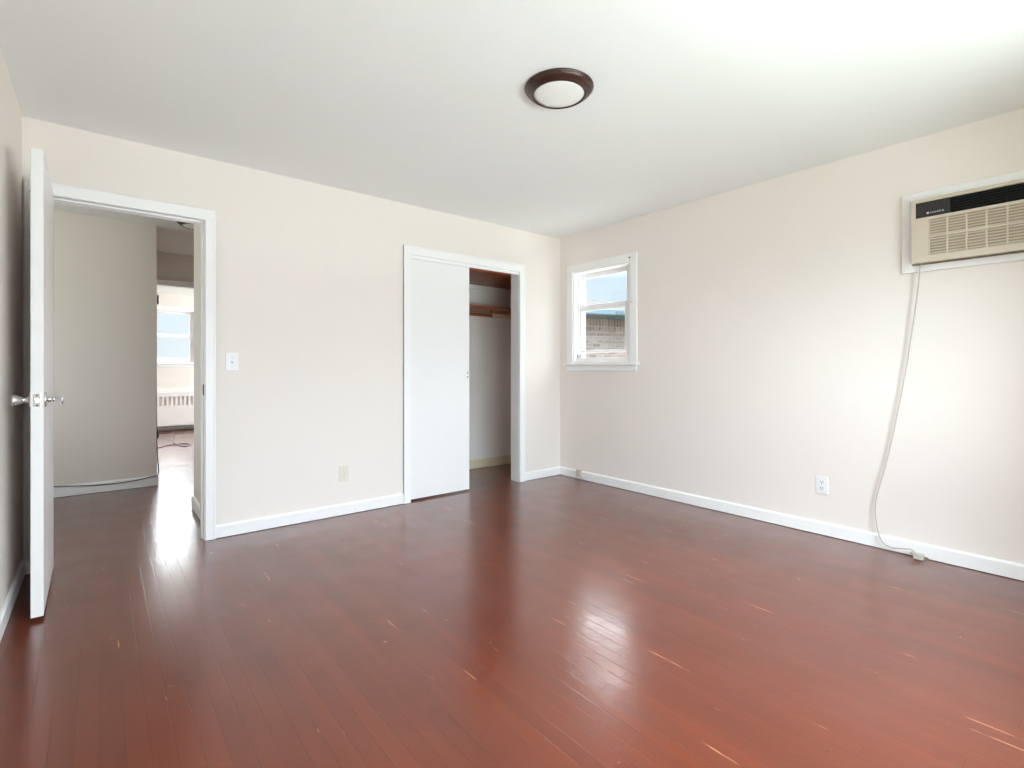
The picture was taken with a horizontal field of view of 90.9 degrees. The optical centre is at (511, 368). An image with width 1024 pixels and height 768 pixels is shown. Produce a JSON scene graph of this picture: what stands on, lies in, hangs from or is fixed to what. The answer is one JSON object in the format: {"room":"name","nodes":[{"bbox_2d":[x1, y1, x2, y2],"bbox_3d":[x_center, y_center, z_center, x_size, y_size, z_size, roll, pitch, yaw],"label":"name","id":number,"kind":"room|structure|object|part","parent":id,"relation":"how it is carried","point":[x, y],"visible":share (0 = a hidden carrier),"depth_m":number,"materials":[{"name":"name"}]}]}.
{"room":"empty bedroom","nodes":[
{"label":"empty bedroom","id":0,"kind":"room"},
{"bbox_2d":[0,46,21,610],"bbox_3d":[-1.320,-0.125,1.013,0.120,2.440,4.219,0,0,-39],"label":"wall","id":1,"kind":"structure","parent":0,"point":[10,113],"depth_m":2.34,"materials":[{"name":"beige paint"}]},
{"bbox_2d":[0,559,24,641],"bbox_3d":[-1.300,1.050,1.094,0.014,0.081,4.079,0,0,-39],"label":"baseboard","id":2,"kind":"structure","parent":1,"relation":"attached to","point":[9,602],"depth_m":2.29,"materials":[{"name":"white paint"}]},
{"bbox_2d":[54,210,156,497],"bbox_3d":[-4.402,-0.125,4.681,1.711,2.440,1.280,0,0,-39],"label":"wall","id":3,"kind":"structure","parent":0,"point":[105,269],"depth_m":4.49,"materials":[{"name":"paint"}]},
{"bbox_2d":[54,476,157,497],"bbox_3d":[-4.392,1.046,4.680,1.725,0.091,1.294,0,0,-39],"label":"baseboard","id":4,"kind":"structure","parent":3,"relation":"attached to","point":[152,481],"depth_m":4.48,"materials":[{"name":"white paint"}]},
{"bbox_2d":[54,443,158,486],"bbox_3d":[-3.752,0.548,4.458,1.034,0.967,0.158,0,0,-39],"label":"cable","id":5,"kind":"object","parent":3,"relation":"attached to","point":[157,443],"visible":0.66,"depth_m":4.55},
{"bbox_2d":[157,292,193,430],"bbox_3d":[-6.740,-0.125,8.536,5.870,2.440,0.150,0,0,-39],"label":"wall","id":6,"kind":"structure","parent":0,"point":[169,379],"depth_m":9.02,"materials":[{"name":"beige paint"}]},
{"bbox_2d":[157,306,193,366],"bbox_3d":[-6.200,-0.573,8.949,1.110,1.075,0.195,0,0,-39],"label":"window","id":7,"kind":"structure","parent":6,"relation":"in","point":[161,362],"depth_m":9.09,"materials":[{"name":"white paint"}]},
{"bbox_3d":[-6.228,-0.800,8.984,0.900,0.460,0.025,0,0,-39],"label":"sash","id":8,"kind":"part","parent":7,"relation":"part of","materials":[{"name":"white paint"}]},
{"bbox_3d":[-6.206,-0.361,8.957,0.900,0.488,0.025,0,0,-39],"label":"sash","id":9,"kind":"part","parent":7,"relation":"part of","materials":[{"name":"white paint"}]},
{"bbox_3d":[-6.159,-0.093,8.899,1.110,0.024,0.065,0,0,-39],"label":"sill","id":10,"kind":"part","parent":7,"relation":"part of","materials":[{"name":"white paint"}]},
{"bbox_2d":[157,252,193,281],"bbox_3d":[-4.071,-0.125,5.856,6.610,2.440,0.120,0,0,-39],"label":"wall","id":11,"kind":"structure","parent":0,"point":[170,266],"depth_m":5.89,"materials":[{"name":"paint"}]},
{"bbox_2d":[157,279,193,437],"bbox_3d":[-3.800,0.034,6.065,0.917,2.122,0.140,0,0,-39],"label":"door frame","id":12,"kind":"structure","parent":11,"relation":"attached to","point":[159,281],"depth_m":5.88,"materials":[{"name":"white paint"}]},
{"bbox_2d":[194,224,199,502],"bbox_3d":[-2.203,-0.125,3.694,0.120,2.440,0.811,0,0,-39],"label":"wall","id":13,"kind":"structure","parent":0,"point":[196,226],"depth_m":3.82,"materials":[{"name":"paint"}]},
{"bbox_2d":[22,116,559,558],"bbox_3d":[-1.472,-0.125,3.690,4.992,2.440,0.120,0,0,-39],"label":"wall","id":14,"kind":"structure","parent":0,"point":[309,275],"depth_m":3.62,"materials":[{"name":"beige paint"}]},
{"bbox_2d":[11,148,63,617],"bbox_3d":[-2.289,0.061,2.462,0.167,2.033,0.738,0,0,-40],"label":"door","id":15,"kind":"structure","parent":14,"relation":"in","point":[41,399],"depth_m":2.19,"materials":[{"name":"white paint"}]},
{"bbox_3d":[-2.150,0.137,2.192,0.036,0.052,0.052,0,0,-40],"label":"knob","id":16,"kind":"part","parent":15,"relation":"part of","materials":[{"name":"silver metal"}]},
{"bbox_3d":[-2.059,0.137,2.186,0.024,0.056,0.003,0,0,-40],"label":"latch plate","id":17,"kind":"part","parent":15,"relation":"part of","materials":[{"name":"silver metal"}]},
{"bbox_3d":[-2.049,0.137,2.276,0.036,0.052,0.052,0,0,-40],"label":"knob","id":18,"kind":"part","parent":15,"relation":"part of","materials":[{"name":"silver metal"}]},
{"bbox_2d":[24,178,215,574],"bbox_3d":[-2.296,0.040,3.017,0.889,2.110,0.159,0,0,-39],"label":"door frame","id":19,"kind":"structure","parent":14,"relation":"attached to","point":[60,190],"depth_m":3.20,"materials":[{"name":"white paint"}]},
{"bbox_2d":[226,353,237,370],"bbox_3d":[-1.836,-0.045,3.305,0.074,0.116,0.016,0,0,-39],"label":"light switch","id":20,"kind":"object","parent":14,"relation":"attached to","point":[231,358],"visible":1,"depth_m":3.31,"materials":[{"name":"white plastic"}]},
{"bbox_2d":[339,465,348,481],"bbox_3d":[-1.260,0.784,3.781,0.072,0.116,0.008,0,0,-39],"label":"wall outlet","id":21,"kind":"object","parent":14,"relation":"attached to","point":[343,470],"visible":1,"depth_m":3.78,"materials":[{"name":"beige plastic"}]},
{"bbox_2d":[216,466,560,537],"bbox_3d":[-0.704,1.050,4.233,3.115,0.081,0.014,0,0,-39],"label":"baseboard","id":22,"kind":"structure","parent":14,"relation":"attached to","point":[234,528],"depth_m":3.65,"materials":[{"name":"white paint"}]},
{"bbox_2d":[411,259,468,498],"bbox_3d":[-0.620,0.068,4.359,0.587,2.026,0.034,0,0,-39],"label":"door","id":23,"kind":"structure","parent":14,"relation":"in","point":[439,291],"depth_m":4.34,"materials":[{"name":"white paint"}]},
{"bbox_2d":[403,245,524,503],"bbox_3d":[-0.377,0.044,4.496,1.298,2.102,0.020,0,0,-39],"label":"trim","id":24,"kind":"structure","parent":14,"relation":"attached to","point":[408,250],"depth_m":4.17,"materials":[{"name":"white paint"}]},
{"bbox_2d":[469,289,510,459],"bbox_3d":[-1.214,-0.125,4.949,2.999,2.440,0.120,0,0,-39],"label":"wall","id":25,"kind":"structure","parent":0,"point":[489,338],"depth_m":5.66,"materials":[{"name":"beige paint"}]},
{"bbox_2d":[192,455,510,518],"bbox_3d":[-1.052,1.045,4.644,3.133,0.100,0.825,0,0,-39],"label":"baseboard","id":26,"kind":"structure","parent":25,"relation":"attached to","point":[501,460],"depth_m":5.59,"materials":[{"name":"white wood"}]},
{"bbox_2d":[469,268,510,293],"bbox_3d":[-0.959,-0.904,4.636,2.999,0.069,0.688,0,0,-39],"label":"closet shelf","id":27,"kind":"object","parent":25,"relation":"attached to","point":[479,279],"visible":0.06,"depth_m":5.29,"materials":[{"name":"brown wood"}]},
{"bbox_2d":[469,304,510,318],"bbox_3d":[-1.050,-0.580,4.748,2.999,0.120,0.400,0,0,-39],"label":"closet shelf","id":28,"kind":"object","parent":25,"relation":"attached to","point":[474,310],"visible":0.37,"depth_m":5.32,"materials":[{"name":"brown wood"}]},
{"bbox_3d":[-1.176,-0.560,4.528,2.489,0.033,0.033,0,0,-39],"label":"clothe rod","id":29,"kind":"part","parent":28,"relation":"part of","materials":[{"name":"brown wood"}]},
{"bbox_2d":[0,429,1023,767],"bbox_3d":[-2.881,1.155,4.400,6.610,0.120,11.440,0,0,-39],"label":"floor","id":30,"kind":"structure","parent":0,"point":[556,621],"depth_m":1.99,"materials":[{"name":"brown wood"}]},
{"bbox_2d":[158,430,190,447],"bbox_3d":[-5.445,1.084,7.816,0.564,0.022,2.286,0,0,-39],"label":"cable","id":31,"kind":"object","parent":30,"relation":"on","point":[172,430],"visible":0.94,"depth_m":7.25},
{"bbox_2d":[157,391,193,429],"bbox_3d":[-6.143,0.750,8.856,3.500,0.690,0.108,0,0,-39],"label":"radiator","id":32,"kind":"object","parent":30,"relation":"on","point":[175,409],"visible":0.16,"depth_m":8.94,"materials":[{"name":"white metal"}]},
{"bbox_2d":[157,396,193,405],"bbox_3d":[-6.112,0.573,8.820,3.462,0.165,0.010,0,0,-39],"label":"grille","id":33,"kind":"object","parent":32,"relation":"attached to","point":[161,400],"depth_m":8.94,"materials":[{"name":"white metal"}]},
{"bbox_2d":[0,0,1023,294],"bbox_3d":[-2.881,-1.405,4.400,6.610,0.120,11.440,0,0,-39],"label":"ceiling","id":34,"kind":"structure","parent":0,"point":[420,103],"depth_m":2.38,"materials":[{"name":"white paint"}]},
{"bbox_2d":[176,221,193,229],"bbox_3d":[-2.908,-1.324,4.662,0.328,0.041,0.328,0,0,-39],"label":"ceiling light","id":35,"kind":"object","parent":34,"relation":"attached to","point":[183,224],"visible":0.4,"depth_m":4.59,"materials":[{"name":"brown metal"}]},
{"bbox_2d":[182,224,193,228],"bbox_3d":[-2.908,-1.308,4.662,0.241,0.009,0.241,0,0,-39],"label":"diffuser","id":36,"kind":"object","parent":35,"relation":"attached to","point":[189,226],"depth_m":4.62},
{"bbox_2d":[525,68,593,108],"bbox_3d":[0.225,-1.324,2.411,0.328,0.041,0.328,0,0,-39],"label":"ceiling light","id":37,"kind":"object","parent":34,"relation":"attached to","point":[554,88],"visible":1,"depth_m":2.35,"materials":[{"name":"brown metal"}]},
{"bbox_2d":[534,81,583,107],"bbox_3d":[0.225,-1.308,2.411,0.241,0.009,0.241,0,0,-39],"label":"diffuser","id":38,"kind":"object","parent":37,"relation":"attached to","point":[547,94],"depth_m":2.40,"materials":[{"name":"white glass"}]},
{"bbox_2d":[560,108,1023,563],"bbox_3d":[0.847,-0.125,4.929,0.168,2.440,7.540,0,0,-39],"label":"wall","id":39,"kind":"structure","parent":0,"point":[775,316],"depth_m":3.32,"materials":[{"name":"beige paint"}]},
{"bbox_2d":[576,469,581,476],"bbox_3d":[0.664,1.030,4.977,0.026,0.070,0.060,0,0,-39],"label":"phone jack","id":40,"kind":"object","parent":39,"relation":"attached to","point":[578,471],"visible":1,"depth_m":4.97,"materials":[{"name":"beige plastic"}]},
{"bbox_2d":[563,252,639,370],"bbox_3d":[0.887,-0.509,4.846,0.213,1.053,0.910,0,0,-39],"label":"window","id":41,"kind":"structure","parent":39,"relation":"in","point":[577,275],"depth_m":4.87,"materials":[{"name":"white paint"}]},
{"bbox_3d":[0.829,-0.044,4.799,0.065,0.022,0.910,0,0,-39],"label":"sill","id":42,"kind":"part","parent":41,"relation":"part of","materials":[{"name":"white paint"}]},
{"bbox_3d":[0.891,-0.396,4.881,0.022,0.475,0.619,0,0,-39],"label":"sash","id":43,"kind":"part","parent":41,"relation":"part of","materials":[{"name":"white paint"}]},
{"bbox_3d":[0.917,-0.774,4.909,0.022,0.359,0.613,0,0,-39],"label":"sash","id":44,"kind":"part","parent":41,"relation":"part of","materials":[{"name":"white paint"}]},
{"bbox_2d":[560,467,1023,580],"bbox_3d":[1.794,1.050,3.627,0.014,0.081,4.085,0,0,-39],"label":"baseboard","id":45,"kind":"structure","parent":39,"relation":"attached to","point":[1004,568],"depth_m":3.30,"materials":[{"name":"white paint"}]},
{"bbox_2d":[816,475,827,494],"bbox_3d":[2.045,0.767,3.325,0.008,0.116,0.072,0,0,-39],"label":"wall outlet","id":46,"kind":"object","parent":39,"relation":"attached to","point":[821,481],"visible":1,"depth_m":3.32,"materials":[{"name":"white plastic"}]},
{"bbox_2d":[875,178,1023,559],"bbox_3d":[2.592,0.063,2.816,0.361,2.052,0.883,0,0,-39],"label":"air conditioner","id":47,"kind":"object","parent":39,"relation":"in","point":[986,221],"visible":1,"depth_m":2.72,"materials":[{"name":"beige plastic"}]},
{"bbox_3d":[2.279,0.226,2.980,0.040,1.679,0.232,0,0,-39],"label":"power cord","id":48,"kind":"part","parent":47,"relation":"part of","materials":[{"name":"white plastic"}]},
{"bbox_3d":[2.364,-0.900,2.832,0.018,0.086,0.152,0,0,-39],"label":"control panel","id":49,"kind":"part","parent":47,"relation":"part of","materials":[{"name":"black plastic"}]},
{"bbox_2d":[929,204,1023,254],"bbox_3d":[2.528,-0.741,2.623,0.017,0.195,0.562,0,0,-39],"label":"grille","id":50,"kind":"object","parent":47,"relation":"attached to","point":[996,226],"depth_m":2.68,"materials":[{"name":"beige plastic"}]},
{"bbox_2d":[902,170,1023,273],"bbox_3d":[2.569,-0.791,2.677,0.018,0.460,0.803,0,0,-39],"label":"trim","id":51,"kind":"structure","parent":39,"relation":"attached to","point":[907,267],"depth_m":2.83,"materials":[{"name":"white paint"}]},
{"label":"outside","id":52,"kind":"structure","parent":0,"visible":0},
{"bbox_3d":[-1.753,1.795,17.942,100.000,0.200,110.000,0,0,-39],"label":"ground","id":53,"kind":"structure","parent":52,"visible":0},
{"bbox_2d":[586,299,626,357],"bbox_3d":[0.285,-0.240,14.151,9.200,3.870,7.535,0,0,-23],"label":"brick house","id":54,"kind":"structure","parent":53,"relation":"on","point":[605,328],"depth_m":11.97,"materials":[{"name":"grey brick"}]}
]}

